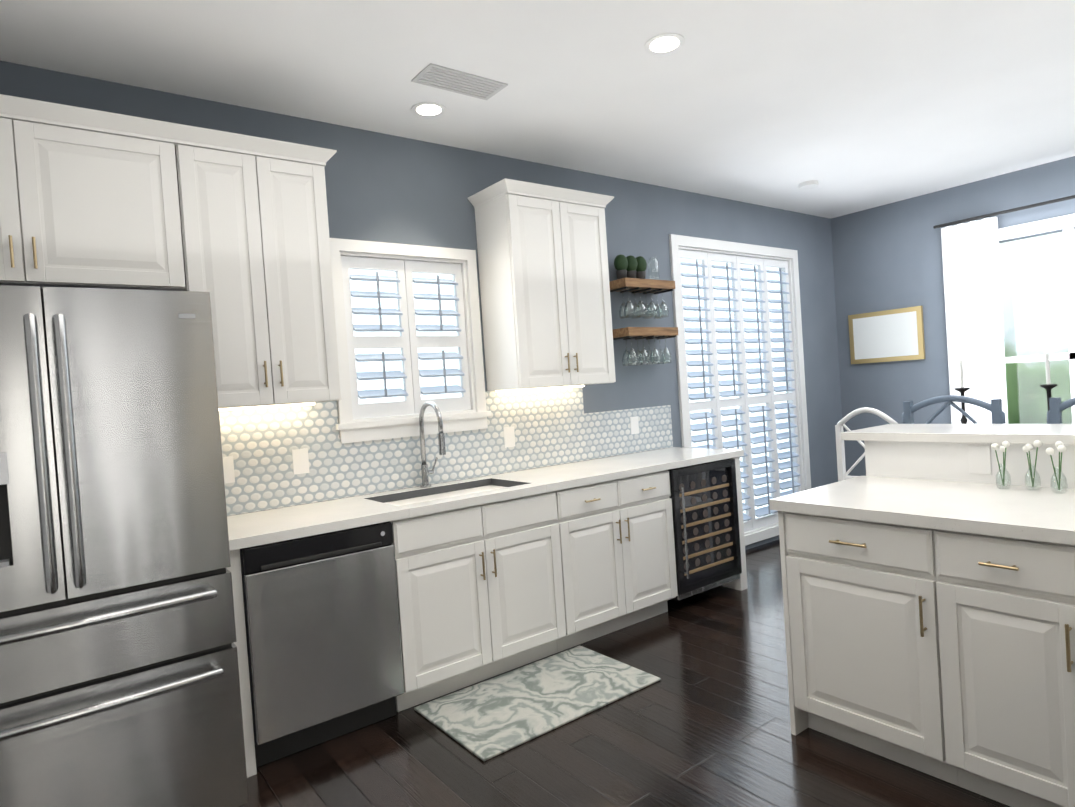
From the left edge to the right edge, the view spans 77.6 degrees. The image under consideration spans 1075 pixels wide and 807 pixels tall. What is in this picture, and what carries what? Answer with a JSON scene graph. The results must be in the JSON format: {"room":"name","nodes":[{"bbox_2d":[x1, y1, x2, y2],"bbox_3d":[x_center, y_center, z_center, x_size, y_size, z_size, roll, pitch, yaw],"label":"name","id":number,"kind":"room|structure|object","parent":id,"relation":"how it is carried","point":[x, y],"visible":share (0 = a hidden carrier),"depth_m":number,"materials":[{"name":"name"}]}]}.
{"room":"dining room and kitchen","nodes":[
{"label":"dining room and kitchen","id":0,"kind":"room"},
{"bbox_2d":[0,61,841,549],"bbox_3d":[0.181,-0.112,4.328,6.820,2.800,0.133,-5,1,-37],"label":"wall","id":1,"kind":"structure","parent":0,"point":[380,187],"depth_m":3.84,"materials":[{"name":"blue paint"}]},
{"bbox_2d":[0,94,191,289],"bbox_3d":[-1.920,-0.734,2.477,1.017,0.627,0.340,-5,1,-37],"label":"upper cabinet","id":2,"kind":"object","parent":1,"relation":"attached to","point":[89,198],"depth_m":2.47,"materials":[{"name":"white paint"}]},
{"bbox_2d":[166,126,340,410],"bbox_3d":[-1.285,-0.543,2.951,0.660,1.112,0.340,-5,1,-37],"label":"upper cabinet","id":3,"kind":"object","parent":1,"relation":"attached to","point":[236,225],"depth_m":2.83,"materials":[{"name":"white paint"}]},
{"bbox_2d":[330,238,491,443],"bbox_3d":[-0.700,-0.340,3.640,0.910,1.030,0.140,-5,1,-37],"label":"window shutters","id":4,"kind":"object","parent":1,"relation":"attached to","point":[358,422],"visible":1,"depth_m":3.62,"materials":[{"name":"white paint"}]},
{"bbox_2d":[468,178,615,392],"bbox_3d":[0.068,-0.652,3.950,0.799,1.132,0.382,-5,1,-37],"label":"upper cabinet","id":5,"kind":"object","parent":1,"relation":"attached to","point":[544,286],"visible":1,"depth_m":3.79,"materials":[{"name":"white paint"}]},
{"bbox_2d":[609,254,677,365],"bbox_3d":[0.711,-0.634,4.551,0.480,0.739,0.199,-5,1,-37],"label":"floating shelf","id":6,"kind":"object","parent":1,"relation":"attached to","point":[632,269],"visible":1,"depth_m":4.48,"materials":[{"name":"brown wood"}]},
{"bbox_2d":[669,234,810,545],"bbox_3d":[1.668,-0.084,5.431,1.640,2.410,0.124,-5,1,-37],"label":"window shutters","id":7,"kind":"object","parent":1,"relation":"attached to","point":[706,252],"visible":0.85,"depth_m":5.44,"materials":[{"name":"white paint"}]},
{"bbox_2d":[0,0,1074,218],"bbox_3d":[1.047,-1.542,1.536,8.620,0.050,5.700,-5,1,-37],"label":"ceiling","id":8,"kind":"structure","parent":0,"point":[851,106],"depth_m":3.07,"materials":[{"name":"white paint"}]},
{"bbox_2d":[411,102,445,116],"bbox_3d":[-0.534,-1.443,3.285,0.170,0.005,0.170,-5,1,-37],"label":"recessed light","id":9,"kind":"object","parent":8,"relation":"in","point":[428,109],"visible":1,"depth_m":3.28,"materials":[{"name":"white paint"}]},
{"bbox_2d":[411,63,507,99],"bbox_3d":[-0.349,-1.448,3.024,0.400,0.010,0.180,-5,1,-37],"label":"ceiling vent","id":10,"kind":"object","parent":8,"relation":"in","point":[451,80],"visible":1,"depth_m":3.01,"materials":[{"name":"white metal"}]},
{"bbox_2d":[644,33,684,54],"bbox_3d":[0.532,-1.505,2.801,0.170,0.005,0.170,-5,1,-37],"label":"recessed light","id":11,"kind":"object","parent":8,"relation":"in","point":[664,43],"visible":1,"depth_m":2.79,"materials":[{"name":"white paint"}]},
{"bbox_2d":[799,180,818,189],"bbox_3d":[2.035,-1.638,5.018,0.138,0.030,0.140,-5,1,-37],"label":"smoke detector","id":12,"kind":"object","parent":8,"relation":"attached to","point":[808,185],"visible":1,"depth_m":4.98,"materials":[{"name":"white paint"}]},
{"bbox_2d":[238,539,1009,806],"bbox_3d":[1.238,1.301,1.594,8.620,0.050,5.700,-5,1,-37],"label":"floor","id":13,"kind":"structure","parent":0,"point":[704,721],"depth_m":2.54,"materials":[{"name":"brown wood"}]},
{"bbox_2d":[0,285,248,806],"bbox_3d":[-1.618,0.555,2.274,0.915,1.792,0.870,-5,1,-37],"label":"refrigerator","id":14,"kind":"object","parent":13,"relation":"on","point":[119,679],"visible":1,"depth_m":2.07,"materials":[{"name":"grey metal"}]},
{"bbox_2d":[240,521,403,766],"bbox_3d":[-1.010,0.966,2.931,0.610,0.866,0.594,-5,1,-37],"label":"dishwasher","id":15,"kind":"object","parent":13,"relation":"on","point":[321,611],"visible":0.83,"depth_m":2.68,"materials":[{"name":"grey metal"}]},
{"bbox_2d":[354,485,581,711],"bbox_3d":[-0.387,0.912,3.418,0.972,0.870,0.591,-5,1,-37],"label":"base cabinet","id":16,"kind":"object","parent":13,"relation":"on","point":[492,580],"depth_m":3.16,"materials":[{"name":"white paint"}]},
{"bbox_2d":[227,447,743,550],"bbox_3d":[-0.092,0.431,3.652,3.150,0.040,0.613,-5,1,-37],"label":"countertop","id":17,"kind":"structure","parent":16,"relation":"on","point":[258,528],"depth_m":3.19,"materials":[{"name":"white stone"}]},
{"bbox_2d":[419,401,445,487],"bbox_3d":[-0.534,0.213,3.506,0.110,0.458,0.257,-5,1,-37],"label":"gooseneck faucet","id":18,"kind":"object","parent":17,"relation":"on","point":[425,471],"visible":1,"depth_m":3.55,"materials":[{"name":"silver metal"}]},
{"bbox_2d":[364,478,529,502],"bbox_3d":[-0.436,0.568,3.392,0.784,0.252,0.424,-5,1,-37],"label":"undermount sink","id":19,"kind":"object","parent":17,"relation":"in","point":[438,490],"visible":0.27,"depth_m":3.57,"materials":[{"name":"grey metal"}]},
{"bbox_2d":[414,645,660,760],"bbox_3d":[0.011,1.323,3.049,0.980,0.012,0.580,-5,1,-37],"label":"rug","id":20,"kind":"object","parent":13,"relation":"on","point":[492,717],"visible":0.98,"depth_m":2.98,"materials":[{"name":"grey fabric"}]},
{"bbox_2d":[570,471,677,642],"bbox_3d":[0.271,0.858,3.917,0.919,0.870,0.591,-5,1,-37],"label":"base cabinet","id":21,"kind":"object","parent":13,"relation":"on","point":[625,561],"depth_m":3.71,"materials":[{"name":"white paint"}]},
{"bbox_2d":[668,458,741,599],"bbox_3d":[0.896,0.769,4.346,0.597,0.786,0.643,-5,1,-37],"label":"wine cooler","id":22,"kind":"object","parent":13,"relation":"on","point":[703,496],"visible":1,"depth_m":4.14,"materials":[{"name":"black"}]},
{"bbox_2d":[778,512,916,769],"bbox_3d":[1.392,0.810,2.523,0.660,0.870,0.609,-5,1,-37],"label":"base cabinet","id":23,"kind":"object","parent":13,"relation":"on","point":[845,583],"depth_m":2.37,"materials":[{"name":"white paint"}]},
{"bbox_2d":[835,407,897,481],"bbox_3d":[1.823,0.612,3.849,0.460,1.156,0.460,-5,1,-37],"label":"chair","id":24,"kind":"object","parent":13,"relation":"on","point":[841,464],"visible":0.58,"depth_m":4.07,"materials":[{"name":"white wood"}]},
{"bbox_2d":[902,395,1005,423],"bbox_3d":[2.027,0.577,3.378,0.460,1.217,0.494,-5,1,-37],"label":"chair","id":25,"kind":"object","parent":13,"relation":"on","point":[994,407],"visible":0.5,"depth_m":3.47,"materials":[{"name":"blue"}]},
{"bbox_2d":[905,528,1060,806],"bbox_3d":[1.626,0.802,2.156,0.590,0.870,0.494,-5,1,-37],"label":"base cabinet","id":26,"kind":"object","parent":13,"relation":"on","point":[928,578],"depth_m":2.03,"materials":[{"name":"white paint"}]},
{"bbox_2d":[769,476,1074,547],"bbox_3d":[1.556,0.349,2.262,0.705,0.040,1.285,-5,1,-37],"label":"countertop","id":27,"kind":"structure","parent":26,"relation":"on","point":[1042,516],"depth_m":2.28,"materials":[{"name":"white stone"}]},
{"bbox_2d":[991,441,1010,488],"bbox_3d":[1.715,0.224,2.463,0.056,0.178,0.059,-5,1,-37],"label":"bud vase","id":28,"kind":"object","parent":27,"relation":"on","point":[1003,447],"visible":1,"depth_m":2.46,"materials":[{"name":"clear glass"}]},
{"bbox_2d":[1023,440,1041,489],"bbox_3d":[1.776,0.221,2.402,0.056,0.178,0.059,-5,1,-37],"label":"bud vase","id":29,"kind":"object","parent":27,"relation":"on","point":[1027,448],"visible":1,"depth_m":2.40,"materials":[{"name":"clear glass"}]},
{"bbox_2d":[1046,441,1067,493],"bbox_3d":[1.809,0.221,2.322,0.056,0.178,0.059,-5,1,-37],"label":"bud vase","id":30,"kind":"object","parent":27,"relation":"on","point":[1060,446],"visible":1,"depth_m":2.32,"materials":[{"name":"clear glass"}]},
{"bbox_2d":[841,424,1074,443],"bbox_3d":[2.152,0.109,2.373,0.470,0.034,1.976,-5,1,-37],"label":"countertop","id":31,"kind":"structure","parent":26,"relation":"on","point":[903,433],"depth_m":2.71,"materials":[{"name":"white stone"}]},
{"bbox_2d":[1069,796,1074,806],"bbox_3d":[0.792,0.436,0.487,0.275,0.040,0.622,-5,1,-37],"label":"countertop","id":32,"kind":"structure","parent":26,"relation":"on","point":[1071,802],"depth_m":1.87,"materials":[{"name":"white stone"}]},
{"bbox_2d":[1045,544,1074,806],"bbox_3d":[1.837,0.794,1.877,0.590,0.870,0.434,-5,1,-37],"label":"base cabinet","id":33,"kind":"object","parent":13,"relation":"on","point":[1061,557],"depth_m":1.87,"materials":[{"name":"white paint"}]},
{"bbox_2d":[1047,397,1074,423],"bbox_3d":[2.425,0.561,2.851,0.460,1.217,0.494,-5,1,-37],"label":"dining chair","id":34,"kind":"object","parent":13,"relation":"on","point":[1054,412],"visible":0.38,"depth_m":3.12,"materials":[{"name":"blue"}]},
{"bbox_3d":[3.286,0.708,4.037,1.000,0.760,1.900,-5,1,-37],"label":"dining table","id":35,"kind":"object","parent":13,"relation":"on","visible":0},
{"bbox_2d":[954,360,969,423],"bbox_3d":[2.872,0.024,4.509,0.120,0.639,0.120,-5,1,-37],"label":"candlestick","id":36,"kind":"object","parent":35,"relation":"on","point":[962,389],"visible":0.56,"depth_m":4.50,"materials":[{"name":"black"}]},
{"bbox_2d":[1040,354,1056,420],"bbox_3d":[3.161,0.013,4.126,0.120,0.639,0.120,-5,1,-37],"label":"candlestick","id":37,"kind":"object","parent":35,"relation":"on","point":[1048,386],"visible":0.46,"depth_m":4.11,"materials":[{"name":"black"}]},
{"bbox_2d":[831,156,1074,475],"bbox_3d":[4.559,-0.400,4.079,0.120,2.800,5.580,-5,1,-37],"label":"wall","id":38,"kind":"structure","parent":0,"point":[888,257],"depth_m":5.72,"materials":[{"name":"blue paint"}]},
{"bbox_2d":[848,306,924,363],"bbox_3d":[3.068,-0.593,5.898,0.031,0.450,0.630,-5,1,-37],"label":"picture frame","id":39,"kind":"object","parent":38,"relation":"attached to","point":[888,335],"visible":0.96,"depth_m":5.87,"materials":[{"name":"gold metal"}]},
{"bbox_2d":[933,195,1074,423],"bbox_3d":[4.112,-0.246,4.576,0.169,2.491,2.420,-5,1,-37],"label":"dining room window","id":40,"kind":"structure","parent":38,"relation":"in","point":[973,294],"depth_m":5.23,"materials":[{"name":"white paint"}]},
{"label":"outside","id":41,"kind":"structure","parent":0,"visible":0},
{"bbox_2d":[349,269,460,403],"bbox_3d":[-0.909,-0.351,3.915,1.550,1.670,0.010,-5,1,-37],"label":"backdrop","id":42,"kind":"structure","parent":41,"point":[359,320],"depth_m":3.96,"materials":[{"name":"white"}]},
{"bbox_2d":[680,258,790,517],"bbox_3d":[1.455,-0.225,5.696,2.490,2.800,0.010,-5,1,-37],"label":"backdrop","id":43,"kind":"structure","parent":41,"point":[695,303],"depth_m":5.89,"materials":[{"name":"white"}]},
{"bbox_2d":[999,232,1071,423],"bbox_3d":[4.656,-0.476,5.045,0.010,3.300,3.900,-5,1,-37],"label":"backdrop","id":44,"kind":"structure","parent":41,"point":[1035,315],"depth_m":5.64,"materials":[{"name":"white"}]}
]}

